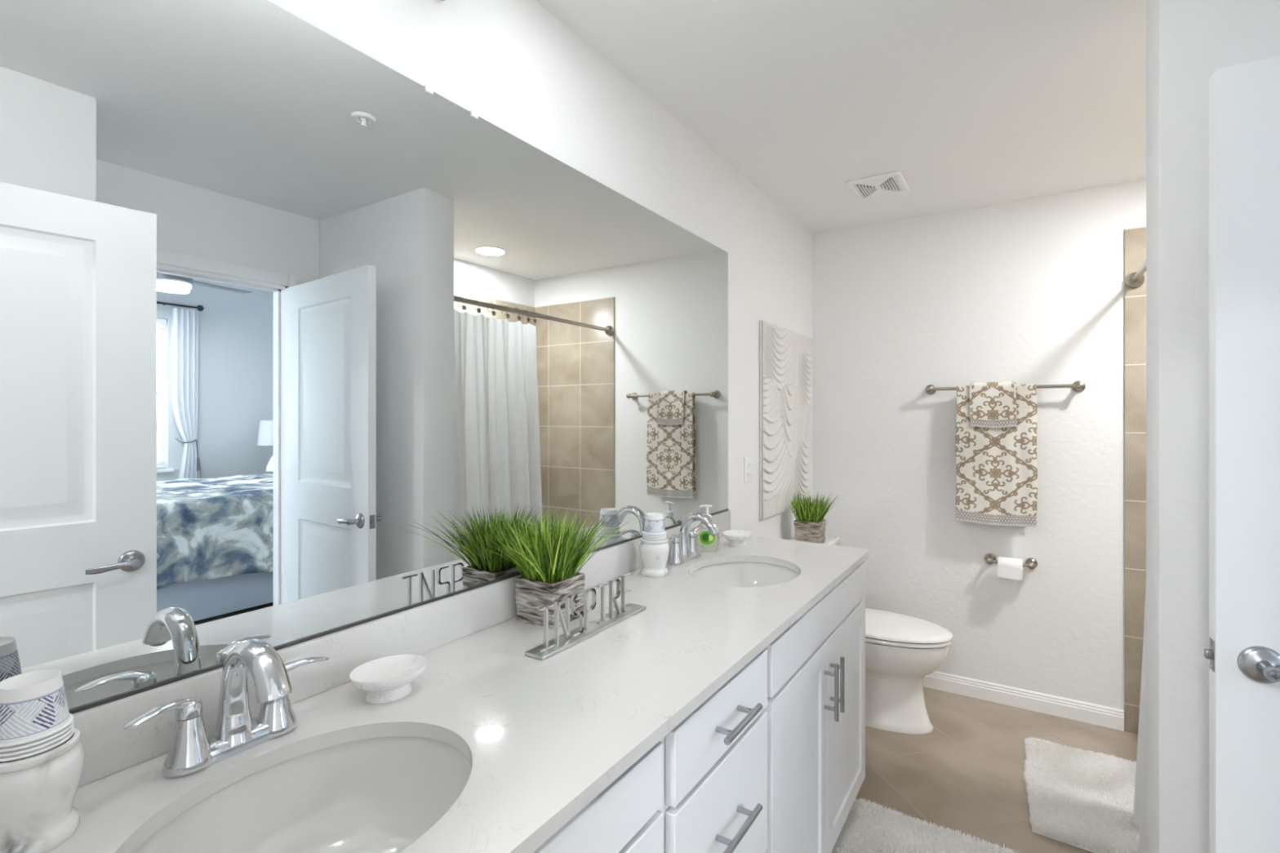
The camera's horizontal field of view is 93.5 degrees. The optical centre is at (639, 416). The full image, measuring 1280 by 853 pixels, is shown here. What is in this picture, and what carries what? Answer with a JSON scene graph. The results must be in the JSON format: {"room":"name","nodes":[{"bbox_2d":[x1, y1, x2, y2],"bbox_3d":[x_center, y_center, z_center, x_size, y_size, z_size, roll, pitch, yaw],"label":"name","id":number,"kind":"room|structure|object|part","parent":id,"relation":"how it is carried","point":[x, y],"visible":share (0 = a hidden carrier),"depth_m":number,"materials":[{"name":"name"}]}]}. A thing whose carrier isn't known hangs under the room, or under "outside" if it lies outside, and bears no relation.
{"room":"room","nodes":[
{"label":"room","id":0,"kind":"room"},
{"bbox_2d":[266,0,812,539],"bbox_3d":[0.006,0.177,2.034,0.120,2.440,3.664,0,0,33],"label":"wall","id":1,"kind":"structure","parent":0,"point":[513,64],"depth_m":1.77,"materials":[{"name":"white paint"}]},
{"bbox_2d":[0,0,728,714],"bbox_3d":[-0.251,-0.148,1.515,0.010,1.056,2.244,0,0,33],"label":"mirror","id":2,"kind":"object","parent":1,"relation":"attached to","point":[287,322],"visible":0.98,"depth_m":0.99,"materials":[{"name":"grey mirror"}]},
{"bbox_2d":[72,510,730,786],"bbox_3d":[-0.250,0.426,1.506,0.020,0.092,2.253,0,0,33],"label":"backsplash","id":3,"kind":"structure","parent":1,"relation":"attached to","point":[109,748],"depth_m":1.05,"materials":[{"name":"stone"}]},
{"bbox_2d":[744,456,751,483],"bbox_3d":[0.476,0.232,2.642,0.008,0.116,0.076,0,0,33],"label":"outlet plate","id":4,"kind":"object","parent":1,"relation":"attached to","point":[748,460],"visible":1,"depth_m":2.63,"materials":[{"name":"white plastic"}]},
{"bbox_2d":[746,461,751,467],"bbox_3d":[0.478,0.209,2.641,0.002,0.030,0.034,0,0,33],"label":"socket","id":5,"kind":"object","parent":4,"relation":"attached to","point":[748,463],"depth_m":2.64,"materials":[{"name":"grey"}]},
{"bbox_2d":[746,471,751,478],"bbox_3d":[0.478,0.255,2.641,0.002,0.030,0.034,0,0,33],"label":"socket","id":6,"kind":"object","parent":4,"relation":"attached to","point":[748,473],"depth_m":2.64,"materials":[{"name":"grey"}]},
{"bbox_2d":[759,320,813,519],"bbox_3d":[0.761,0.014,3.065,0.025,0.910,0.750,0,0,33],"label":"wall art","id":7,"kind":"object","parent":1,"relation":"attached to","point":[785,355],"visible":0.98,"depth_m":2.98,"materials":[{"name":"white"}]},
{"bbox_2d":[514,572,585,629],"bbox_3d":[-0.210,0.422,1.409,0.117,0.101,0.117,0,0,33],"label":"pot","id":8,"kind":"object","parent":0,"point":[533,591],"depth_m":1.37,"materials":[{"name":"grey"}]},
{"bbox_2d":[794,519,826,543],"bbox_3d":[0.844,0.568,2.985,0.125,0.112,0.124,0,0,33],"label":"pot","id":9,"kind":"object","parent":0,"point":[813,531],"depth_m":2.94,"materials":[{"name":"beige wood"}]},
{"bbox_2d":[788,491,839,543],"bbox_3d":[0.887,0.494,2.966,0.245,0.259,0.334,0,0,33],"label":"potted grass","id":10,"kind":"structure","parent":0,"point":[810,525],"depth_m":2.94,"materials":[{"name":"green plant"}]},
{"bbox_2d":[535,0,1146,234],"bbox_3d":[0.285,-1.093,0.378,2.385,0.100,6.144,0,0,33],"label":"ceiling","id":11,"kind":"structure","parent":0,"point":[975,103],"depth_m":1.90,"materials":[{"name":"white paint"}]},
{"bbox_2d":[845,170,910,201],"bbox_3d":[1.074,-1.036,2.713,0.226,0.014,0.254,0,0,33],"label":"ceiling vent","id":12,"kind":"object","parent":11,"relation":"in","point":[891,184],"visible":1,"depth_m":2.70,"materials":[{"name":"white plastic"}]},
{"bbox_2d":[812,179,1146,730],"bbox_3d":[1.919,0.177,2.908,2.145,2.440,0.120,0,0,33],"label":"wall","id":13,"kind":"structure","parent":0,"point":[1029,291],"depth_m":2.98,"materials":[{"name":"white paint"}]},
{"bbox_2d":[924,380,1085,395],"bbox_3d":[1.739,-0.140,2.904,0.669,0.052,0.081,0,0,33],"label":"towel bar","id":14,"kind":"object","parent":13,"relation":"attached to","point":[1077,386],"visible":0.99,"depth_m":2.77,"materials":[{"name":"silver metal"}]},
{"bbox_2d":[955,383,1037,527],"bbox_3d":[1.705,0.181,2.886,0.338,0.670,0.056,0,0,33],"label":"bath towel","id":15,"kind":"object","parent":14,"relation":"hanging from","point":[997,468],"visible":0.94,"depth_m":2.86,"materials":[{"name":"fabric"}]},
{"bbox_2d":[969,381,1017,428],"bbox_3d":[1.698,-0.057,2.893,0.196,0.222,0.075,0,0,33],"label":"hand towel","id":16,"kind":"object","parent":15,"relation":"on","point":[993,405],"visible":1,"depth_m":2.87,"materials":[{"name":"fabric"}]},
{"bbox_2d":[984,553,1037,569],"bbox_3d":[1.774,0.697,2.881,0.220,0.050,0.081,0,0,33],"label":"paper holder","id":17,"kind":"object","parent":13,"relation":"attached to","point":[1030,562],"visible":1,"depth_m":2.87,"materials":[{"name":"silver metal"}]},
{"bbox_3d":[1.702,0.697,2.927,0.050,0.050,0.081,0,0,33],"label":"post","id":18,"kind":"part","parent":17,"relation":"part of","materials":[{"name":"silver metal"}]},
{"bbox_2d":[997,556,1022,580],"bbox_3d":[1.760,0.716,2.860,0.100,0.090,0.077,0,0,33],"label":"toilet paper roll","id":19,"kind":"object","parent":17,"relation":"on","point":[1007,567],"visible":1,"depth_m":2.83,"materials":[{"name":"white paper"}]},
{"bbox_3d":[1.845,0.697,2.835,0.050,0.050,0.081,0,0,33],"label":"post","id":20,"kind":"part","parent":17,"relation":"part of","materials":[{"name":"silver metal"}]},
{"bbox_2d":[922,671,1124,731],"bbox_3d":[1.569,1.352,3.054,1.390,0.088,0.014,0,0,33],"label":"baseboard","id":21,"kind":"structure","parent":13,"relation":"attached to","point":[1084,712],"depth_m":2.87,"materials":[{"name":"white paint"}]},
{"bbox_2d":[1124,226,1146,733],"bbox_3d":[2.466,0.281,2.477,0.737,2.232,0.011,0,0,33],"label":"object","id":22,"kind":"structure","parent":13,"relation":"attached to","point":[1135,238],"depth_m":2.65,"materials":[{"name":"tile"}]},
{"bbox_2d":[855,686,1137,852],"bbox_3d":[0.285,1.447,0.378,2.385,0.100,6.144,0,0,33],"label":"floor","id":23,"kind":"structure","parent":0,"point":[965,775],"depth_m":2.43,"materials":[{"name":"tile"}]},
{"bbox_2d":[532,741,663,852],"bbox_3d":[-0.393,0.945,0.751,0.594,0.900,0.828,0,0,33],"label":"base cabinet","id":24,"kind":"object","parent":23,"relation":"on","point":[625,817],"visible":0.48,"depth_m":0.85,"materials":[{"name":"white paint"}]},
{"bbox_3d":[-0.078,0.943,0.784,0.019,0.643,0.396,0,0,33],"label":"door","id":25,"kind":"part","parent":24,"relation":"part of","materials":[{"name":"white paint"}]},
{"bbox_2d":[657,648,767,852],"bbox_3d":[-0.048,0.945,1.286,0.594,0.900,0.440,0,0,33],"label":"drawers","id":26,"kind":"object","parent":23,"relation":"on","point":[715,759],"visible":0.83,"depth_m":1.11,"materials":[{"name":"white paint"}]},
{"bbox_3d":[0.142,0.884,1.163,0.019,0.778,0.404,0,0,33],"label":"frame","id":27,"kind":"part","parent":26,"relation":"part of","materials":[{"name":"white paint"}]},
{"bbox_3d":[0.161,0.797,1.153,0.019,0.300,0.412,0,0,33],"label":"drawer","id":28,"kind":"part","parent":26,"relation":"part of","materials":[{"name":"white paint"}]},
{"bbox_3d":[0.184,0.772,1.134,0.040,0.012,0.155,0,0,33],"label":"bar handle","id":29,"kind":"part","parent":26,"relation":"part of","materials":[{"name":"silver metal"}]},
{"bbox_3d":[0.184,0.573,1.134,0.040,0.012,0.155,0,0,33],"label":"bar handle","id":30,"kind":"part","parent":26,"relation":"part of","materials":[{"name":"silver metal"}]},
{"bbox_2d":[763,562,865,852],"bbox_3d":[0.332,0.945,1.875,0.594,0.900,0.959,0,0,33],"label":"base cabinet","id":31,"kind":"object","parent":23,"relation":"on","point":[815,708],"visible":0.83,"depth_m":1.66,"materials":[{"name":"white paint"}]},
{"bbox_2d":[44,510,871,852],"bbox_3d":[-0.022,0.437,1.358,0.564,0.114,2.253,0,0,33],"label":"countertop","id":32,"kind":"structure","parent":31,"relation":"on","point":[540,740],"depth_m":0.99,"materials":[{"name":"stone"}]},
{"bbox_2d":[0,728,84,852],"bbox_3d":[-0.680,0.419,0.670,0.091,0.107,0.091,0,0,4],"label":"cup holder","id":33,"kind":"object","parent":32,"relation":"on","point":[37,792],"visible":0.81,"depth_m":0.65,"materials":[{"name":"ceramic"}]},
{"bbox_2d":[0,729,74,761],"bbox_3d":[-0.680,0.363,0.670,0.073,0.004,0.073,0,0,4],"label":"paper cup","id":34,"kind":"object","parent":33,"relation":"on","point":[62,740],"visible":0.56,"depth_m":0.65,"materials":[{"name":"white paper"}]},
{"bbox_2d":[0,724,74,757],"bbox_3d":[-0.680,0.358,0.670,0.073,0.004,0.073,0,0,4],"label":"paper cup","id":35,"kind":"object","parent":34,"relation":"on","point":[63,735],"visible":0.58,"depth_m":0.65,"materials":[{"name":"white paper"}]},
{"bbox_2d":[0,720,74,752],"bbox_3d":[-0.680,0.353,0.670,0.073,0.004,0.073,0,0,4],"label":"paper cup","id":36,"kind":"object","parent":35,"relation":"on","point":[64,731],"visible":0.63,"depth_m":0.65,"materials":[{"name":"white paper"}]},
{"bbox_2d":[0,669,74,747],"bbox_3d":[-0.680,0.321,0.670,0.073,0.058,0.073,0,0,4],"label":"paper cup","id":37,"kind":"object","parent":36,"relation":"on","point":[33,705],"visible":1,"depth_m":0.66,"materials":[{"name":"white paper"}]},
{"bbox_2d":[123,639,328,777],"bbox_3d":[-0.568,0.391,0.852,0.183,0.164,0.192,0,0,-11],"label":"faucet","id":38,"kind":"object","parent":32,"relation":"on","point":[191,750],"visible":1,"depth_m":0.82,"materials":[{"name":"silver metal"}]},
{"bbox_3d":[-0.622,0.389,0.786,0.030,0.029,0.090,0,0,25],"label":"lever","id":39,"kind":"part","parent":38,"relation":"part of","materials":[{"name":"silver metal"}]},
{"bbox_3d":[-0.609,0.436,0.813,0.058,0.064,0.058,0,0,33],"label":"handle","id":40,"kind":"part","parent":38,"relation":"part of","materials":[{"name":"silver metal"}]},
{"bbox_3d":[-0.535,0.385,0.831,0.153,0.153,0.052,0,0,33],"label":"spout","id":41,"kind":"part","parent":38,"relation":"part of","materials":[{"name":"silver metal"}]},
{"bbox_3d":[-0.549,0.436,0.906,0.058,0.064,0.058,0,0,33],"label":"handle","id":42,"kind":"part","parent":38,"relation":"part of","materials":[{"name":"silver metal"}]},
{"bbox_3d":[-0.530,0.389,0.929,0.030,0.029,0.090,0,0,40],"label":"lever","id":43,"kind":"part","parent":38,"relation":"part of","materials":[{"name":"silver metal"}]},
{"bbox_2d":[132,735,471,852],"bbox_3d":[-0.400,0.573,0.741,0.382,0.156,0.468,0,0,33],"label":"sink","id":44,"kind":"object","parent":32,"relation":"in","point":[378,794],"visible":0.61,"depth_m":0.89,"materials":[{"name":"white ceramic"}]},
{"bbox_2d":[349,653,426,703],"bbox_3d":[-0.428,0.450,1.026,0.106,0.044,0.126,0,0,41],"label":"soap dish","id":45,"kind":"object","parent":32,"relation":"on","point":[386,679],"visible":1,"depth_m":1.01,"materials":[{"name":"ceramic"}]},
{"bbox_2d":[475,506,639,629],"bbox_3d":[-0.179,0.345,1.371,0.255,0.254,0.419,0,0,33],"label":"potted grass","id":46,"kind":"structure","parent":32,"relation":"on","point":[549,564],"depth_m":1.37,"materials":[{"name":"green plant"}]},
{"bbox_2d":[524,572,645,660],"bbox_3d":[-0.107,0.426,1.335,0.048,0.093,0.374,0,0,33],"label":"word sign","id":47,"kind":"object","parent":32,"relation":"on","point":[586,629],"visible":1,"depth_m":1.30,"materials":[{"name":"silver metal"}]},
{"bbox_2d":[639,537,669,577],"bbox_3d":[0.043,0.419,1.811,0.091,0.107,0.091,0,0,3],"label":"cup holder","id":48,"kind":"object","parent":32,"relation":"on","point":[654,554],"visible":0.88,"depth_m":1.78,"materials":[{"name":"ceramic"}]},
{"bbox_2d":[642,536,666,540],"bbox_3d":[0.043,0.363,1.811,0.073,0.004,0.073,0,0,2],"label":"paper cup","id":49,"kind":"object","parent":48,"relation":"on","point":[644,538],"visible":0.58,"depth_m":1.78,"materials":[{"name":"white paper"}]},
{"bbox_2d":[642,534,666,538],"bbox_3d":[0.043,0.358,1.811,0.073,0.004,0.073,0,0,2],"label":"paper cup","id":50,"kind":"object","parent":49,"relation":"on","point":[642,535],"visible":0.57,"depth_m":1.78,"materials":[{"name":"white paper"}]},
{"bbox_2d":[642,533,666,537],"bbox_3d":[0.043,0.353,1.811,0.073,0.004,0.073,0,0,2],"label":"paper cup","id":51,"kind":"object","parent":50,"relation":"on","point":[649,535],"visible":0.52,"depth_m":1.78,"materials":[{"name":"white paper"}]},
{"bbox_2d":[642,512,666,535],"bbox_3d":[0.043,0.321,1.811,0.073,0.058,0.073,0,0,2],"label":"paper cup","id":52,"kind":"object","parent":51,"relation":"on","point":[654,525],"visible":1,"depth_m":1.79,"materials":[{"name":"white paper"}]},
{"bbox_2d":[666,511,720,565],"bbox_3d":[0.156,0.391,1.975,0.183,0.164,0.192,0,0,-11],"label":"faucet","id":53,"kind":"object","parent":32,"relation":"on","point":[684,548],"visible":0.98,"depth_m":1.95,"materials":[{"name":"silver metal"}]},
{"bbox_3d":[0.102,0.389,1.908,0.030,0.029,0.090,0,0,25],"label":"lever","id":54,"kind":"part","parent":53,"relation":"part of","materials":[{"name":"silver metal"}]},
{"bbox_3d":[0.115,0.436,1.935,0.058,0.064,0.058,0,0,33],"label":"handle","id":55,"kind":"part","parent":53,"relation":"part of","materials":[{"name":"silver metal"}]},
{"bbox_3d":[0.175,0.436,2.029,0.058,0.064,0.058,0,0,33],"label":"handle","id":56,"kind":"part","parent":53,"relation":"part of","materials":[{"name":"silver metal"}]},
{"bbox_3d":[0.195,0.389,2.051,0.030,0.029,0.090,0,0,40],"label":"lever","id":57,"kind":"part","parent":53,"relation":"part of","materials":[{"name":"silver metal"}]},
{"bbox_3d":[0.189,0.385,1.954,0.153,0.153,0.052,0,0,33],"label":"spout","id":58,"kind":"part","parent":53,"relation":"part of","materials":[{"name":"silver metal"}]},
{"bbox_2d":[696,504,719,551],"bbox_3d":[0.238,0.391,2.125,0.084,0.162,0.057,0,0,5],"label":"soap bottle","id":59,"kind":"object","parent":32,"relation":"on","point":[706,542],"visible":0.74,"depth_m":2.10,"materials":[{"name":"white plastic"}]},
{"bbox_2d":[722,529,751,546],"bbox_3d":[0.359,0.450,2.220,0.106,0.044,0.126,0,0,27],"label":"soap dish","id":60,"kind":"object","parent":32,"relation":"on","point":[736,538],"visible":1,"depth_m":2.19,"materials":[{"name":"ceramic"}]},
{"bbox_2d":[689,561,799,586],"bbox_3d":[0.323,0.573,1.861,0.382,0.156,0.468,0,0,33],"label":"sink","id":61,"kind":"object","parent":32,"relation":"in","point":[737,574],"visible":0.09,"depth_m":2.04,"materials":[{"name":"white ceramic"}]},
{"bbox_3d":[0.406,0.952,1.533,0.019,0.625,0.436,0,0,33],"label":"door","id":62,"kind":"part","parent":31,"relation":"part of","materials":[{"name":"white paint"}]},
{"bbox_3d":[0.534,0.765,1.676,0.040,0.155,0.012,0,0,33],"label":"bar handle","id":63,"kind":"part","parent":31,"relation":"part of","materials":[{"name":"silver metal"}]},
{"bbox_3d":[0.567,0.765,1.727,0.040,0.155,0.012,0,0,33],"label":"bar handle","id":64,"kind":"part","parent":31,"relation":"part of","materials":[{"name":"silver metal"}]},
{"bbox_3d":[0.655,0.952,1.919,0.019,0.625,0.476,0,0,33],"label":"door","id":65,"kind":"part","parent":31,"relation":"part of","materials":[{"name":"white paint"}]},
{"bbox_2d":[791,535,953,733],"bbox_3d":[1.060,1.011,2.845,0.750,0.772,0.470,0,0,33],"label":"toilet","id":66,"kind":"object","parent":23,"relation":"on","point":[901,650],"visible":0.44,"depth_m":2.67,"materials":[{"name":"white ceramic"}]},
{"bbox_3d":[0.831,0.643,2.993,0.205,0.036,0.470,0,0,33],"label":"tank lid","id":67,"kind":"part","parent":66,"relation":"part of","materials":[{"name":"white ceramic"}]},
{"bbox_3d":[1.135,1.197,2.797,0.548,0.400,0.378,0,0,33],"label":"bowl","id":68,"kind":"part","parent":66,"relation":"part of","materials":[{"name":"white ceramic"}]},
{"bbox_3d":[1.144,0.986,2.791,0.544,0.017,0.388,0,0,33],"label":"seat","id":69,"kind":"part","parent":66,"relation":"part of","materials":[{"name":"white plastic"}]},
{"bbox_3d":[1.145,0.962,2.790,0.548,0.025,0.392,0,0,33],"label":"lid","id":70,"kind":"part","parent":66,"relation":"part of","materials":[{"name":"white plastic"}]},
{"bbox_2d":[831,797,1022,852],"bbox_3d":[0.770,1.378,1.633,0.662,0.032,0.958,0,0,33],"label":"bath rug","id":71,"kind":"object","parent":23,"relation":"on","point":[877,828],"visible":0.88,"depth_m":1.97,"materials":[{"name":"white fabric"}]},
{"bbox_2d":[1021,736,1139,852],"bbox_3d":[1.661,1.378,2.191,0.473,0.032,0.723,0,0,32],"label":"bath rug","id":72,"kind":"object","parent":23,"relation":"on","point":[1083,799],"visible":0.79,"depth_m":2.17,"materials":[{"name":"white fabric"}]},
{"bbox_2d":[1124,260,1146,287],"bbox_3d":[1.782,-0.603,2.033,0.068,0.068,1.477,0,0,33],"label":"shower rod","id":73,"kind":"object","parent":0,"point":[1135,279],"visible":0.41,"depth_m":2.62,"materials":[{"name":"silver metal"}]},
{"bbox_3d":[1.782,-0.603,2.034,0.029,0.029,1.473,0,0,33],"label":"rod","id":74,"kind":"part","parent":73,"relation":"part of","materials":[{"name":"silver metal"}]},
{"bbox_2d":[1133,587,1146,852],"bbox_3d":[1.552,0.353,1.752,0.145,1.956,0.718,0,0,33],"label":"shower curtain","id":75,"kind":"object","parent":73,"relation":"hanging from","point":[1140,800],"visible":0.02,"depth_m":1.95,"materials":[{"name":"white fabric"}]},
{"bbox_2d":[1146,0,1279,852],"bbox_3d":[1.570,0.177,1.185,0.862,2.440,0.175,0,0,33],"label":"wall partition","id":76,"kind":"structure","parent":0,"point":[1187,41],"depth_m":1.33,"materials":[{"name":"white paint"}]},
{"bbox_3d":[2.129,0.177,1.145,0.120,2.440,2.854,0,0,33],"label":"wall","id":77,"kind":"structure","parent":0,"visible":0},
{"bbox_2d":[1204,56,1279,852],"bbox_3d":[1.422,0.370,0.939,0.812,2.030,0.153,0,0,29],"label":"door","id":78,"kind":"structure","parent":77,"relation":"in","point":[1243,652],"depth_m":1.10,"materials":[{"name":"white paint"}]},
{"bbox_3d":[1.145,0.448,1.044,0.146,0.066,0.055,0,0,29],"label":"lever handle","id":79,"kind":"part","parent":78,"relation":"part of","materials":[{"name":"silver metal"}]}
]}

